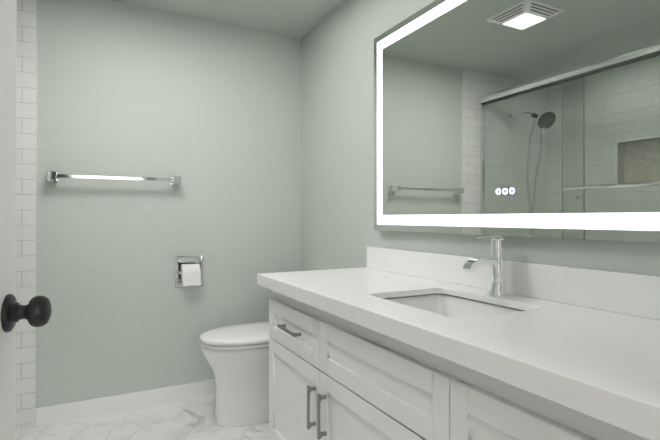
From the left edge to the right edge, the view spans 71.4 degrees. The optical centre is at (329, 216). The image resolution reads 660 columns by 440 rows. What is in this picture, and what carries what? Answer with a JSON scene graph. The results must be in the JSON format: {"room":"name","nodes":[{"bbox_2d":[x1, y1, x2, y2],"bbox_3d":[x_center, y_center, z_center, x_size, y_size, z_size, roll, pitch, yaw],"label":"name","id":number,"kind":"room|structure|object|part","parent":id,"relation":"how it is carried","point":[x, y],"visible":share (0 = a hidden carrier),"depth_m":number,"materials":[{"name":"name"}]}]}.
{"room":"bathroom","nodes":[
{"label":"bathroom","id":0,"kind":"room"},
{"bbox_2d":[18,399,268,439],"bbox_3d":[-0.773,1.209,1.458,2.890,0.100,2.900,0,0,-28],"label":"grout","id":1,"kind":"structure","parent":0,"point":[156,423],"depth_m":2.56,"materials":[{"name":"grey"}]},
{"bbox_2d":[15,396,271,439],"bbox_3d":[-0.342,1.158,1.627,1.767,0.001,2.799,0,0,-28],"label":"floor","id":2,"kind":"structure","parent":0,"point":[195,416],"depth_m":2.52,"materials":[{"name":"tile"}]},
{"bbox_2d":[199,322,269,426],"bbox_3d":[-0.363,0.766,2.713,0.793,0.797,0.430,0,0,-28],"label":"toilet","id":3,"kind":"object","parent":2,"relation":"on","point":[236,357],"visible":0.31,"depth_m":2.53,"materials":[{"name":"white ceramic"}]},
{"bbox_3d":[-0.469,0.675,2.658,0.552,0.034,0.410,0,0,-28],"label":"lid","id":4,"kind":"part","parent":3,"relation":"part of","materials":[{"name":"white plastic"}]},
{"bbox_3d":[-0.469,0.705,2.658,0.540,0.020,0.398,0,0,-28],"label":"seat","id":5,"kind":"part","parent":3,"relation":"part of","materials":[{"name":"white plastic"}]},
{"bbox_2d":[257,284,659,439],"bbox_3d":[0.362,0.742,1.524,0.613,0.835,1.807,0,0,-28],"label":"bathroom vanity","id":6,"kind":"object","parent":2,"relation":"on","point":[390,344],"depth_m":1.32,"materials":[{"name":"white paint"}]},
{"bbox_2d":[257,268,659,431],"bbox_3d":[0.353,0.301,1.536,0.620,0.052,1.859,0,0,-28],"label":"countertop","id":7,"kind":"structure","parent":6,"relation":"on","point":[597,358],"depth_m":1.07,"materials":[{"name":"white stone"}]},
{"bbox_2d":[385,292,524,319],"bbox_3d":[0.387,0.370,1.498,0.400,0.146,0.520,0,0,-28],"label":"sink","id":8,"kind":"object","parent":7,"relation":"in","point":[445,303],"depth_m":1.71,"materials":[{"name":"white ceramic"}]},
{"bbox_2d":[461,236,512,295],"bbox_3d":[0.534,0.172,1.576,0.179,0.204,0.060,0,0,-28],"label":"faucet","id":9,"kind":"object","parent":7,"relation":"on","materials":[{"name":"silver metal"}]},
{"bbox_2d":[36,0,300,407],"bbox_3d":[-0.895,-0.054,2.980,1.700,2.440,0.100,0,0,-28],"label":"wall","id":10,"kind":"structure","parent":0,"point":[208,112],"depth_m":2.82,"materials":[{"name":"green paint"}]},
{"bbox_2d":[15,0,36,430],"bbox_3d":[-2.173,-0.057,2.307,1.190,2.440,0.108,0,0,-28],"label":"wall tile","id":11,"kind":"structure","parent":10,"relation":"attached to","point":[26,109],"depth_m":2.51,"materials":[{"name":"white tile"}]},
{"bbox_2d":[47,171,180,184],"bbox_3d":[-1.244,-0.221,2.693,0.710,0.054,0.086,0,0,-28],"label":"towel rail","id":12,"kind":"object","parent":10,"relation":"attached to","point":[56,176],"visible":1,"depth_m":2.64,"materials":[{"name":"silver metal"}]},
{"bbox_2d":[35,379,214,426],"bbox_3d":[-0.910,1.113,2.901,1.604,0.104,0.018,0,0,-28],"label":"baseboard","id":13,"kind":"structure","parent":10,"relation":"attached to","point":[62,413],"depth_m":2.71,"materials":[{"name":"white paint"}]},
{"bbox_2d":[175,256,203,286],"bbox_3d":[-0.883,0.350,2.902,0.176,0.193,0.110,0,0,-28],"label":"paper holder","id":14,"kind":"object","parent":10,"relation":"attached to","point":[192,274],"visible":1,"depth_m":2.88,"materials":[{"name":"silver metal"}]},
{"bbox_2d":[111,0,344,37],"bbox_3d":[-0.310,-1.334,0.583,2.890,0.100,4.900,0,0,-28],"label":"ceiling","id":15,"kind":"structure","parent":0,"point":[298,18],"depth_m":2.86,"materials":[{"name":"grey paint"}]},
{"bbox_2d":[301,0,659,275],"bbox_3d":[0.500,-0.058,2.039,0.100,2.440,2.860,0,0,-28],"label":"wall","id":16,"kind":"structure","parent":0,"point":[338,231],"depth_m":2.63,"materials":[{"name":"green paint"}]},
{"bbox_2d":[365,246,659,319],"bbox_3d":[0.628,0.217,1.664,0.015,0.114,1.830,0,0,-28],"label":"backsplash","id":17,"kind":"structure","parent":16,"relation":"attached to","point":[632,294],"depth_m":1.47,"materials":[{"name":"white stone"}]},
{"bbox_2d":[374,0,659,242],"bbox_3d":[0.619,-0.425,1.662,0.034,0.990,1.630,0,0,-28],"label":"led mirror","id":18,"kind":"object","parent":16,"relation":"attached to","point":[530,118],"visible":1,"depth_m":1.56,"materials":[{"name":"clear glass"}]},
{"bbox_3d":[0.310,-0.065,0.394,1.760,2.440,0.120,0,0,-28],"label":"wall","id":19,"kind":"structure","parent":0,"visible":0},
{"bbox_2d":[0,0,16,439],"bbox_3d":[-0.493,0.124,0.498,0.040,2.038,0.805,0,0,-19],"label":"door leaf","id":20,"kind":"structure","parent":19,"relation":"in","point":[8,29],"depth_m":0.84,"materials":[{"name":"white paint"}]},
{"bbox_2d":[1,294,51,331],"bbox_3d":[-0.607,0.177,0.831,0.177,0.069,0.069,0,0,-19],"label":"door knob","id":21,"kind":"object","parent":20,"relation":"attached to","point":[35,311],"depth_m":0.83,"materials":[{"name":"black metal"}]}
]}

